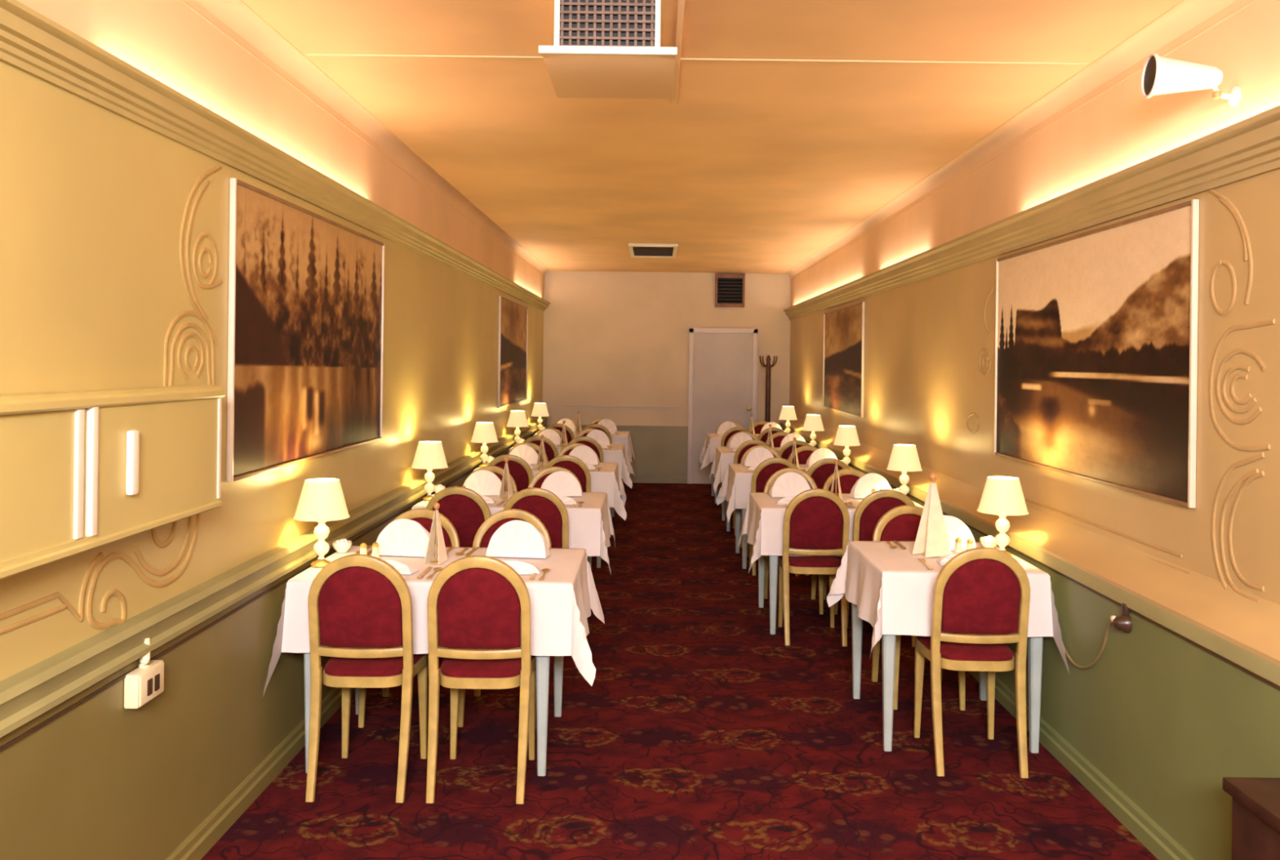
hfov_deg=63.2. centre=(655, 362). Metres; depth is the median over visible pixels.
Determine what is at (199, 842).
baseboard
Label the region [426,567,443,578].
spoon
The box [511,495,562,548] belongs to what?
cushion
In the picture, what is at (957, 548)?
pepper shaker
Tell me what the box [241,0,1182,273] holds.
ceiling
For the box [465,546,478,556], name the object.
knife
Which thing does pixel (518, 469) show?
cushion
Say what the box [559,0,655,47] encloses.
grille
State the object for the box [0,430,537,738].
trim
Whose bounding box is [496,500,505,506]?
knife
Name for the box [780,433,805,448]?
folded napkin
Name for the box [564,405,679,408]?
trim
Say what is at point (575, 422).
dining chair
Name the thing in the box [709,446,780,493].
tablecloth
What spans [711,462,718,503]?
dining table
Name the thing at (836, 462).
menu stand
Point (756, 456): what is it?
folded napkin
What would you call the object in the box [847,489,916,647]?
dining chair
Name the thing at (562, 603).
tablecloth
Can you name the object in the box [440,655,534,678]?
seat cushion
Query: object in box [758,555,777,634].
dining table
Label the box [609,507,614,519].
dining table
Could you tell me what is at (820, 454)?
folded napkin
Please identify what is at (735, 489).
tablecloth
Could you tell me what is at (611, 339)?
wall
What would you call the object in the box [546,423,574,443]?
dining chair
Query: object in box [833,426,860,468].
table lamp
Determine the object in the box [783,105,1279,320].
trim
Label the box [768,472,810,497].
folded napkin
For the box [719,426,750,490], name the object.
dining chair
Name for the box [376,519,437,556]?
folded napkin
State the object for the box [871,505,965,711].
dining chair
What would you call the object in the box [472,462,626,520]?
tablecloth
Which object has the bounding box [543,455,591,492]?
dining chair
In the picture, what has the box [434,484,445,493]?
sugar bowl
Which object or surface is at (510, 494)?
menu stand
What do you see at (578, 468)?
cushion
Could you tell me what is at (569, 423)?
folded napkin
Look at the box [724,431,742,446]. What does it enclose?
cushion
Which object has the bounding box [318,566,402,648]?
cushion
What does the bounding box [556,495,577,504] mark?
plate
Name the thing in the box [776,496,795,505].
plate
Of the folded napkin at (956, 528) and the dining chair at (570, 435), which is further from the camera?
the dining chair at (570, 435)
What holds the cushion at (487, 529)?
on the dining chair at (484, 534)
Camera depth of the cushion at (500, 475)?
6.96 m
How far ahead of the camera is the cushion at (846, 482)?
7.05 m
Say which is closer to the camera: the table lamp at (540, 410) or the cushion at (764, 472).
the cushion at (764, 472)
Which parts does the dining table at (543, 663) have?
leg, leg, leg, leg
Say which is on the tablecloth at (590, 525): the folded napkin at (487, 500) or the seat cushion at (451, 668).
the folded napkin at (487, 500)
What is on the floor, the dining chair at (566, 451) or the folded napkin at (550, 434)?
the dining chair at (566, 451)
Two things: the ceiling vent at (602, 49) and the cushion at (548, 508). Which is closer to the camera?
the ceiling vent at (602, 49)
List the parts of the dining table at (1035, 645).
leg, leg, leg, leg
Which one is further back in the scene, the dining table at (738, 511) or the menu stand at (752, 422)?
the menu stand at (752, 422)
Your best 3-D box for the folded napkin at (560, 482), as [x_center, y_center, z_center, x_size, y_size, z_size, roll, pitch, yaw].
[-0.594,0.761,6.560,0.263,0.155,0.096,1,0,-6]
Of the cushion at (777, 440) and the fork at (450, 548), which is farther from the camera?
the cushion at (777, 440)
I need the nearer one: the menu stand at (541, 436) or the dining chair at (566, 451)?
the menu stand at (541, 436)
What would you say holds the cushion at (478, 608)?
on the dining chair at (478, 602)
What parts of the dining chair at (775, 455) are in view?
leg, leg, frame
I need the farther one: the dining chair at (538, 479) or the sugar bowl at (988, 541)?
the dining chair at (538, 479)
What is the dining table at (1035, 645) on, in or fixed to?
on the floor
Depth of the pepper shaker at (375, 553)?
4.42 m
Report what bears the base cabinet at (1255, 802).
on the floor
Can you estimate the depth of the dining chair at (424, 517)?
4.91 m
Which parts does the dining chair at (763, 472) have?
leg, leg, frame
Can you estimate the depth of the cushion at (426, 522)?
4.91 m
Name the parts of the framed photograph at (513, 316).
frame rail, frame rail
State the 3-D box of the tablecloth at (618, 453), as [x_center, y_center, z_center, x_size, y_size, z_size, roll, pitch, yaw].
[-0.832,1.053,10.415,1.251,0.427,1.163,1,0,0]
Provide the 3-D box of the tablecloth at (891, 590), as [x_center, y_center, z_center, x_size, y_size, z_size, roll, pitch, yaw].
[1.261,1.065,4.648,0.842,0.400,1.152,1,0,0]
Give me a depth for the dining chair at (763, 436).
11.60 m
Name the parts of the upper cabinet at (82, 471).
door, rail, handle, door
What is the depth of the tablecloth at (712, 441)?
11.82 m
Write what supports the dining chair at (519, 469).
on the floor
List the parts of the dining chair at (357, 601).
leg, leg, rail, frame, seat frame, leg, leg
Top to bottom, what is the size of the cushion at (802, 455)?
0.312 m
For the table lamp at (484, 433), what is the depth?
8.26 m
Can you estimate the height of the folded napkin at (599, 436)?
0.155 m
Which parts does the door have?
panel moulding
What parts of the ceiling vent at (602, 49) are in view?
deflector plate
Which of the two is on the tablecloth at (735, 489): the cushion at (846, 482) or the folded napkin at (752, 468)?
the folded napkin at (752, 468)
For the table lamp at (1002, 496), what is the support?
on the tablecloth at (891, 590)
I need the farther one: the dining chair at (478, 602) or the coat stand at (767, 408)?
the coat stand at (767, 408)
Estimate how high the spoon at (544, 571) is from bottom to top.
0.007 m
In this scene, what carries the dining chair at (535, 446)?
on the floor
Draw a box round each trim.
[0,0,550,311]
[0,417,547,737]
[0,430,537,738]
[0,432,536,752]
[179,0,550,277]
[306,53,1087,65]
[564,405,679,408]
[780,417,1279,666]
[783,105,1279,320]
[784,0,1257,280]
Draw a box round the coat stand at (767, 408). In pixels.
[759,355,777,422]
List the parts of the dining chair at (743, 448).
leg, frame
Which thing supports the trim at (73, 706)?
attached to the wall at (114, 230)
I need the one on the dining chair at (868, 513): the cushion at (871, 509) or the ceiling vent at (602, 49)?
the cushion at (871, 509)
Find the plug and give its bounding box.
[1110,603,1132,633]
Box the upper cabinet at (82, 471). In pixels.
[0,385,225,579]
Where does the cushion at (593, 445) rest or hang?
on the dining chair at (592, 443)
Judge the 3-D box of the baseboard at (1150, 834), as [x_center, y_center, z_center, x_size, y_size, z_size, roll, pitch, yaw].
[1.650,1.574,5.802,0.022,0.092,16.004,1,0,0]
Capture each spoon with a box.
[355,546,372,554]
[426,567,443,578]
[455,547,469,555]
[538,568,551,580]
[885,541,897,548]
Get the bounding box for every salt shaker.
[360,542,367,555]
[965,538,973,550]
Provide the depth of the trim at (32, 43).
3.17 m
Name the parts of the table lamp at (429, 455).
lamp shade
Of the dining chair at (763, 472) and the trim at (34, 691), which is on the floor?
the dining chair at (763, 472)
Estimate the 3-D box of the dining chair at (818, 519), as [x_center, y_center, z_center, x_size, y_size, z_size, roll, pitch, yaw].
[0.921,1.166,6.120,0.375,0.897,0.448,1,0,1]
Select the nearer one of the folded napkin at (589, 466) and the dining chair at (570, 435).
the folded napkin at (589, 466)
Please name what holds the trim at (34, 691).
attached to the wall at (114, 230)
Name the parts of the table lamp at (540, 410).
lamp shade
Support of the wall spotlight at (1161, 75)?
attached to the wall at (1162, 717)
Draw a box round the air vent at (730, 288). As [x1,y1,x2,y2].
[715,273,745,307]
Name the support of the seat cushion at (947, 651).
on the dining chair at (983, 590)
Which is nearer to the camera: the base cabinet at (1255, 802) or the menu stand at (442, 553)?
the base cabinet at (1255, 802)
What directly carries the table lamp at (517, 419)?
on the tablecloth at (618, 453)
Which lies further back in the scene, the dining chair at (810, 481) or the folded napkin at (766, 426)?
the folded napkin at (766, 426)
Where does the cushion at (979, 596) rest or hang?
on the dining chair at (983, 590)
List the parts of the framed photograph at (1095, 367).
frame rail, frame rail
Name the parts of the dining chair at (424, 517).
leg, leg, frame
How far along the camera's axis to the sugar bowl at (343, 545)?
4.54 m
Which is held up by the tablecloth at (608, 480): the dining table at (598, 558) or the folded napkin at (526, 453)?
the folded napkin at (526, 453)
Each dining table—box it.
[303,653,563,776]
[586,556,591,567]
[596,555,600,568]
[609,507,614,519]
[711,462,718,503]
[721,482,730,531]
[735,508,747,568]
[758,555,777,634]
[851,603,1043,753]
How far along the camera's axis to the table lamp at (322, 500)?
4.20 m
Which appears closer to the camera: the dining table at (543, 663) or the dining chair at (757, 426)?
the dining table at (543, 663)
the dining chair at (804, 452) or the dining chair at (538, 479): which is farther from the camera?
the dining chair at (804, 452)
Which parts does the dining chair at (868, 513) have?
leg, frame, leg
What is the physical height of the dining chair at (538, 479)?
0.897 m
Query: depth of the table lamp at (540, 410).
12.27 m
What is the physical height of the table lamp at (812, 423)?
0.350 m
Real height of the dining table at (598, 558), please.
0.745 m
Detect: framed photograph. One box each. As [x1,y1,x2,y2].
[226,177,384,482]
[497,296,528,408]
[822,302,865,417]
[993,199,1199,508]
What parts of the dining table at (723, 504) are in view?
leg, leg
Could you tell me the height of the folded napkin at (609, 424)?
0.155 m
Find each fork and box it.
[446,546,453,555]
[917,558,933,569]
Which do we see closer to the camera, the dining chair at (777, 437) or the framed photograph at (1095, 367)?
the framed photograph at (1095, 367)
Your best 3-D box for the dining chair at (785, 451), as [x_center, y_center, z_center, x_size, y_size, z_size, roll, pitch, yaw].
[1.312,1.171,9.875,0.375,0.897,0.448,1,0,-1]
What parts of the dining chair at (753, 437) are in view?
frame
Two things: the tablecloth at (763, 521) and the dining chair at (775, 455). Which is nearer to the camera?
the tablecloth at (763, 521)
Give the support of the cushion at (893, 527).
on the dining chair at (900, 523)
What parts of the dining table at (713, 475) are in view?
leg, leg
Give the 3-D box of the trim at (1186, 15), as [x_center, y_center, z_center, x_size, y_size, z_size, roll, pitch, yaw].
[1.761,-1.130,5.810,0.085,0.097,16.020,1,0,0]
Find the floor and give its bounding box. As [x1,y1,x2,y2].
[200,483,1158,859]
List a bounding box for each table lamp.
[293,478,350,567]
[411,441,448,500]
[470,422,498,466]
[506,410,528,446]
[530,403,549,432]
[778,406,797,433]
[802,414,824,446]
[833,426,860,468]
[886,444,922,495]
[977,476,1029,555]
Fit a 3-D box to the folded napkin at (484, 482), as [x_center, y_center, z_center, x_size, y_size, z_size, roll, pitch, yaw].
[-1.084,0.755,6.560,0.263,0.155,0.096,1,0,-2]
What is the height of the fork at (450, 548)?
0.011 m
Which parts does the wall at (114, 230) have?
scroll moulding, scroll moulding, scroll moulding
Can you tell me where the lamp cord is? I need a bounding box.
[1062,621,1112,668]
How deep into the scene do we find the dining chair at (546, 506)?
5.80 m
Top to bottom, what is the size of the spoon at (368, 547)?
0.007 m
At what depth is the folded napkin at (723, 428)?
12.34 m
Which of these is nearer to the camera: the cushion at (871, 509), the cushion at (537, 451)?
the cushion at (871, 509)
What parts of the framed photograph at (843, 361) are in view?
frame rail, frame rail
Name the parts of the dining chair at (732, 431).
frame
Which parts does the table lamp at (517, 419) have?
lamp shade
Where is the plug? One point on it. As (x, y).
(1123, 623)
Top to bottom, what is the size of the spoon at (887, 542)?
0.007 m
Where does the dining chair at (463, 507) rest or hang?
on the floor
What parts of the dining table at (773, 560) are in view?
leg, leg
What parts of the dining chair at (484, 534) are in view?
leg, leg, frame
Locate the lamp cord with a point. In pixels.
(1110, 624)
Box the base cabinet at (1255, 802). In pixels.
[1222,777,1279,859]
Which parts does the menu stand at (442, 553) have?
post, knob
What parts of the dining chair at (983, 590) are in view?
leg, leg, seat frame, rail, frame, leg, leg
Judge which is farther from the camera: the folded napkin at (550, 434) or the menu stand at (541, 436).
the folded napkin at (550, 434)
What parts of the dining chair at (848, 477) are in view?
leg, leg, frame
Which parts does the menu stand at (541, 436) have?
post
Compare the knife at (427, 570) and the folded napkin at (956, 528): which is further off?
the folded napkin at (956, 528)
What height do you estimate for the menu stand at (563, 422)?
0.254 m
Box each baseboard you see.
[165,687,355,859]
[621,476,687,484]
[967,671,1195,859]
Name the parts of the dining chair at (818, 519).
leg, leg, seat frame, rail, frame, leg, leg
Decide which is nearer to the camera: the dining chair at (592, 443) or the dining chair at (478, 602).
the dining chair at (478, 602)
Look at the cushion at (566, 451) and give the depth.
8.98 m
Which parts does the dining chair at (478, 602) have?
leg, leg, rail, frame, seat frame, leg, leg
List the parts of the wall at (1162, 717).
scroll moulding, scroll moulding, scroll moulding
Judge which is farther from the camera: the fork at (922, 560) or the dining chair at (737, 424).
the dining chair at (737, 424)
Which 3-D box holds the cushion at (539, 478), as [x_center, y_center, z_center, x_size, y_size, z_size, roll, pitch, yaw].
[-0.672,0.896,6.949,0.304,0.312,0.087,1,0,0]
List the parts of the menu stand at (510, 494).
post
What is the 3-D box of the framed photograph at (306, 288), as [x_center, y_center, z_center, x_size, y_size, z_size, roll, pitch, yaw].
[-1.477,-0.113,4.620,0.021,1.060,2.000,1,0,0]
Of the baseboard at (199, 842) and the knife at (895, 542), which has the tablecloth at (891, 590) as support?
the knife at (895, 542)
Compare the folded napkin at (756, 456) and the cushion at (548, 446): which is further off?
the cushion at (548, 446)
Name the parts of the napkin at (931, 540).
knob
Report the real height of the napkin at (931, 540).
0.374 m
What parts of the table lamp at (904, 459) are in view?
lamp shade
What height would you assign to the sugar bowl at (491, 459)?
0.057 m
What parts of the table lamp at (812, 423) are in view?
lamp shade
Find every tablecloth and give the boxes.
[262,546,604,697]
[411,491,615,575]
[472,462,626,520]
[509,443,635,488]
[533,431,635,468]
[698,433,759,470]
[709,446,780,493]
[715,463,809,522]
[738,492,924,572]
[826,541,1069,674]
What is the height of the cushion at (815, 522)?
0.312 m
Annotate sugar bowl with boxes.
[332,538,352,553]
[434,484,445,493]
[485,456,494,462]
[518,438,524,444]
[979,535,996,548]
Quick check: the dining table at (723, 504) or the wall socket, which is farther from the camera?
the dining table at (723, 504)
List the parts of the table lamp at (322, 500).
lamp shade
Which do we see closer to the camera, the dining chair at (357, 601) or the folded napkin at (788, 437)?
the dining chair at (357, 601)
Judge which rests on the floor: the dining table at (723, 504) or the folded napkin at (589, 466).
the dining table at (723, 504)
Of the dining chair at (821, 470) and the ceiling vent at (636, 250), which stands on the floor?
the dining chair at (821, 470)
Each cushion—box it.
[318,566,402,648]
[324,653,425,676]
[410,517,451,546]
[437,568,520,648]
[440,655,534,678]
[480,518,525,547]
[493,472,507,491]
[494,460,528,491]
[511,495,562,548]
[530,440,554,462]
[533,448,543,462]
[533,473,551,488]
[551,461,586,492]
[553,426,571,443]
[563,448,573,455]
[576,440,599,459]
[592,427,608,439]
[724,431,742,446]
[737,444,759,463]
[751,425,764,434]
[755,463,788,493]
[760,431,778,443]
[768,435,784,447]
[779,555,840,567]
[781,444,803,460]
[789,496,843,549]
[792,450,813,464]
[810,463,843,488]
[828,475,859,493]
[858,497,906,541]
[880,514,921,541]
[916,635,1013,661]
[941,559,1020,635]
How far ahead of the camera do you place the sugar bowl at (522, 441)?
10.59 m
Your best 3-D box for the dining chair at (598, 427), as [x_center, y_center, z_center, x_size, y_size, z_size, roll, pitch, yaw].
[-0.679,1.147,12.037,0.375,0.897,0.448,1,0,1]
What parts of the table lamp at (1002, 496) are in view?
lamp shade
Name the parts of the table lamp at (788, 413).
lamp shade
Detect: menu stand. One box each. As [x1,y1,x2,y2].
[423,502,448,564]
[498,457,513,499]
[536,435,546,466]
[559,421,568,446]
[574,411,582,432]
[748,414,755,435]
[766,424,773,448]
[790,437,799,468]
[831,459,842,499]
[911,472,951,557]
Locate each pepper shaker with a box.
[371,542,379,558]
[954,537,962,553]
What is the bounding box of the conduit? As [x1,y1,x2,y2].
[671,0,684,106]
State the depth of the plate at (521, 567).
4.14 m
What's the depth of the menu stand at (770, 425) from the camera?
10.25 m
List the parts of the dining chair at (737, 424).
frame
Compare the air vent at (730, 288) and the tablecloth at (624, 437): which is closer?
the tablecloth at (624, 437)
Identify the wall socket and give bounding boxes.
[124,638,164,708]
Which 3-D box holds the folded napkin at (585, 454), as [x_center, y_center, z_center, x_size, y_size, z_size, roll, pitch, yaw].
[-0.594,0.761,8.580,0.263,0.155,0.096,1,0,10]
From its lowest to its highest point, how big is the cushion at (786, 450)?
0.312 m
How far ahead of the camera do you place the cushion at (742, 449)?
9.67 m
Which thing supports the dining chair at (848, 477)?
on the floor
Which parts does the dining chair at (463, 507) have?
frame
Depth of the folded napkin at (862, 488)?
6.63 m
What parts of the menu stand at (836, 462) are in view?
post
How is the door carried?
in the wall at (611, 339)
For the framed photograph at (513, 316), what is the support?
attached to the wall at (114, 230)
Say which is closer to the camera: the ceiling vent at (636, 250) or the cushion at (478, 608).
the cushion at (478, 608)
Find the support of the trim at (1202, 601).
attached to the wall at (1162, 717)
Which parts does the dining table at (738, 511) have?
leg, leg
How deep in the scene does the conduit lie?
3.85 m
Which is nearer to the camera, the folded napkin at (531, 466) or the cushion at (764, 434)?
the folded napkin at (531, 466)
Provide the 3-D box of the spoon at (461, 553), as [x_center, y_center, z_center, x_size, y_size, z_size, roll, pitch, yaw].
[-0.850,0.834,4.599,0.038,0.007,0.192,1,0,1]
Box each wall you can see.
[0,0,545,859]
[542,271,791,477]
[782,0,1279,859]
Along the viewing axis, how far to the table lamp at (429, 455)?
6.24 m
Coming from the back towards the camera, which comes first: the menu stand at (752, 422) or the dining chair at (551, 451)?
the menu stand at (752, 422)
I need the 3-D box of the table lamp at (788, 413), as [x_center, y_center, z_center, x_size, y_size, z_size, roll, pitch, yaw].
[1.557,0.692,12.200,0.223,0.350,0.223,1,0,28]
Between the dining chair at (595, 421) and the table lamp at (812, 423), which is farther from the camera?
the dining chair at (595, 421)
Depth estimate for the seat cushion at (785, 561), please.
5.99 m
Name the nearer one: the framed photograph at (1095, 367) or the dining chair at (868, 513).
the framed photograph at (1095, 367)
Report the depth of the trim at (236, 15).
4.67 m
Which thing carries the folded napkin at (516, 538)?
on the tablecloth at (562, 603)
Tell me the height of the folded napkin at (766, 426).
0.155 m
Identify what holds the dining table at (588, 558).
on the floor
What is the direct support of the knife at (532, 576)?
on the tablecloth at (562, 603)
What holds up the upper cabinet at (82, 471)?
attached to the wall at (114, 230)
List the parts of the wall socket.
plate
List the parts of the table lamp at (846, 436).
lamp shade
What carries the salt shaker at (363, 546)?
on the tablecloth at (562, 603)
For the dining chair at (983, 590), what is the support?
on the floor
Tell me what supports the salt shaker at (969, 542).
on the tablecloth at (891, 590)
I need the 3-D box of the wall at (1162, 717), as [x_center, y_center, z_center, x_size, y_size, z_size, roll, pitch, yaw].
[1.808,0.222,5.810,0.260,2.800,16.020,1,0,0]
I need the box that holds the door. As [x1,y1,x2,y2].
[687,328,757,484]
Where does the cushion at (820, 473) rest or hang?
on the dining chair at (821, 470)
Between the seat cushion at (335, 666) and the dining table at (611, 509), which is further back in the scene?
the dining table at (611, 509)
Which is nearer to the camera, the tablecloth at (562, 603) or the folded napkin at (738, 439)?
the tablecloth at (562, 603)
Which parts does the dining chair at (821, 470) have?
frame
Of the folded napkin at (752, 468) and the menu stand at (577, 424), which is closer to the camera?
the folded napkin at (752, 468)
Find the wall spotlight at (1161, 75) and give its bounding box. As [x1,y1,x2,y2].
[1141,53,1240,106]
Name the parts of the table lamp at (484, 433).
lamp shade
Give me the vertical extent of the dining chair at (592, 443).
0.897 m
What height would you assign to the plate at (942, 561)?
0.050 m
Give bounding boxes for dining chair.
[305,554,428,803]
[358,508,459,728]
[426,486,490,547]
[426,555,536,804]
[457,508,551,727]
[462,465,517,491]
[487,454,533,491]
[503,487,568,548]
[507,442,548,462]
[524,435,558,462]
[528,466,582,492]
[535,427,564,443]
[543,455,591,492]
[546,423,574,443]
[555,417,579,431]
[556,443,589,457]
[567,436,603,462]
[575,428,597,438]
[582,423,612,444]
[588,418,605,425]
[715,421,742,495]
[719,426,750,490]
[725,431,758,517]
[733,440,768,535]
[739,444,781,556]
[749,457,799,576]
[750,421,768,434]
[757,427,784,443]
[763,467,823,614]
[765,431,789,447]
[777,440,810,460]
[777,488,849,646]
[787,445,817,464]
[805,457,849,576]
[822,468,865,614]
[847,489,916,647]
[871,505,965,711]
[913,546,1030,778]
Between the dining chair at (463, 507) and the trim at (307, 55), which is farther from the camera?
the dining chair at (463, 507)
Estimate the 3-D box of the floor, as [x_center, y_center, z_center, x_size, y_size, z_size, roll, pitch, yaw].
[0.130,1.652,5.810,3.800,0.100,16.320,1,0,0]
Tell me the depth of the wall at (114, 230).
3.17 m
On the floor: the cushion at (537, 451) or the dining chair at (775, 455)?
the dining chair at (775, 455)
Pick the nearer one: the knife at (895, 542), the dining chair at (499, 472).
the knife at (895, 542)
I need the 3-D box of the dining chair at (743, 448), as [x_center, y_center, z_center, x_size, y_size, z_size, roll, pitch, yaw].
[0.923,1.166,9.873,0.375,0.897,0.448,1,0,1]
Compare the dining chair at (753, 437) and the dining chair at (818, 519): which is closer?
the dining chair at (818, 519)
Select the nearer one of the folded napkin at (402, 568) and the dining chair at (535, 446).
the folded napkin at (402, 568)
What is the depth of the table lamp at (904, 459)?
6.43 m
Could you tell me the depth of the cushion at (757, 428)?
12.75 m
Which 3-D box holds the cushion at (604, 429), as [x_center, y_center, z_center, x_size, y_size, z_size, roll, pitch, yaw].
[-0.680,0.896,11.863,0.304,0.312,0.087,1,0,1]
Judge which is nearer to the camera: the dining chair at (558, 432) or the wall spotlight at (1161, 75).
the wall spotlight at (1161, 75)
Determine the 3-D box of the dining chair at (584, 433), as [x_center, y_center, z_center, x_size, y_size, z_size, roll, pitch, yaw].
[-0.675,1.147,10.806,0.375,0.897,0.448,1,0,-2]
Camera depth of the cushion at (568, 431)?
11.84 m
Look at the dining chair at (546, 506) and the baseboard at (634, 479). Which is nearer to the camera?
the dining chair at (546, 506)
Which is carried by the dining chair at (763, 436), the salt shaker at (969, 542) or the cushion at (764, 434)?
the cushion at (764, 434)
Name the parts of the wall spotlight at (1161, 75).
arm, wall plate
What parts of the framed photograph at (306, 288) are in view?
frame rail, frame rail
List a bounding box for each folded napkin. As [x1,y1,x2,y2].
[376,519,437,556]
[382,559,418,574]
[463,470,505,495]
[479,494,495,503]
[485,520,550,558]
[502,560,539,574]
[509,444,537,464]
[528,463,534,469]
[537,429,560,444]
[541,471,582,496]
[556,418,575,431]
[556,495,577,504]
[568,445,599,465]
[584,462,596,469]
[586,430,609,445]
[597,418,617,432]
[599,443,608,448]
[716,422,737,435]
[728,432,752,448]
[742,447,773,466]
[747,464,759,471]
[760,422,782,432]
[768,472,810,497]
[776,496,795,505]
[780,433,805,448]
[805,448,837,467]
[849,473,891,498]
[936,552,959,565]
[942,515,976,551]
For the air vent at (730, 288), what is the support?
in the wall at (611, 339)
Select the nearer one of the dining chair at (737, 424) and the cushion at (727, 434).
the cushion at (727, 434)
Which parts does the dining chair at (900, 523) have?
leg, leg, frame, leg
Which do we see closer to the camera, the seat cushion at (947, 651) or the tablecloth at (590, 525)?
the seat cushion at (947, 651)
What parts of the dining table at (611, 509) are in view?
leg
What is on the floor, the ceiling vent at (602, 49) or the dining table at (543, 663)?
the dining table at (543, 663)
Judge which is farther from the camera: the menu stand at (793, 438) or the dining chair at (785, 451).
the dining chair at (785, 451)
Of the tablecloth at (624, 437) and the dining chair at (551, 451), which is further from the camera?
the tablecloth at (624, 437)
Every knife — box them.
[417,566,431,578]
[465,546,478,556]
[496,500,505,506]
[528,568,538,579]
[893,541,906,549]
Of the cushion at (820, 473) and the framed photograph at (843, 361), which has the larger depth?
the framed photograph at (843, 361)
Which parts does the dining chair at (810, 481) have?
leg, frame, leg, leg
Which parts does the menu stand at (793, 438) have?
post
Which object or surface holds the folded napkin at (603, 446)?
on the tablecloth at (618, 453)
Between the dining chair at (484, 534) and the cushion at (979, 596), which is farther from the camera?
the dining chair at (484, 534)
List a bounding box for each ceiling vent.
[538,0,677,99]
[628,243,678,257]

